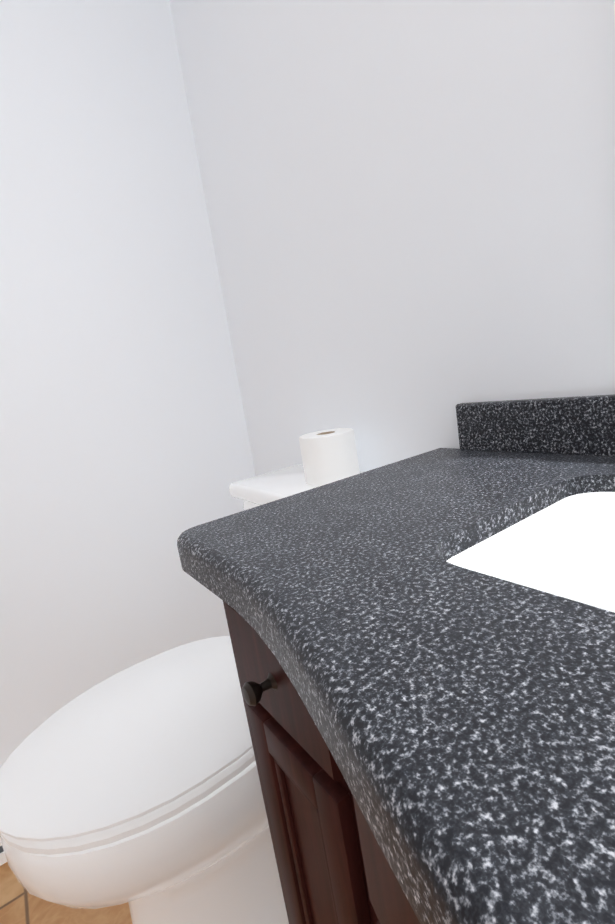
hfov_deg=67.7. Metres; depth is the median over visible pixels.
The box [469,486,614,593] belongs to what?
sink
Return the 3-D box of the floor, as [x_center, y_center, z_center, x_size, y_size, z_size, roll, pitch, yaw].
[-0.325,1.192,-0.111,2.710,0.080,2.837,-16,12,-32]
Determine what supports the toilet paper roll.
on the toilet
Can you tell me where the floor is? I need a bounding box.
[0,862,131,923]
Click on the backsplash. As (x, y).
(579, 424)
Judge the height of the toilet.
0.832 m
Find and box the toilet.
[0,464,365,923]
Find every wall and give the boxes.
[0,0,255,767]
[169,0,614,475]
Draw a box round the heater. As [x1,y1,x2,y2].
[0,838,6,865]
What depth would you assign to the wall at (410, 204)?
0.80 m
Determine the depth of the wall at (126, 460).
1.23 m
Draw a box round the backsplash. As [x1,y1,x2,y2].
[456,394,614,453]
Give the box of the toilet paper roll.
[299,428,359,486]

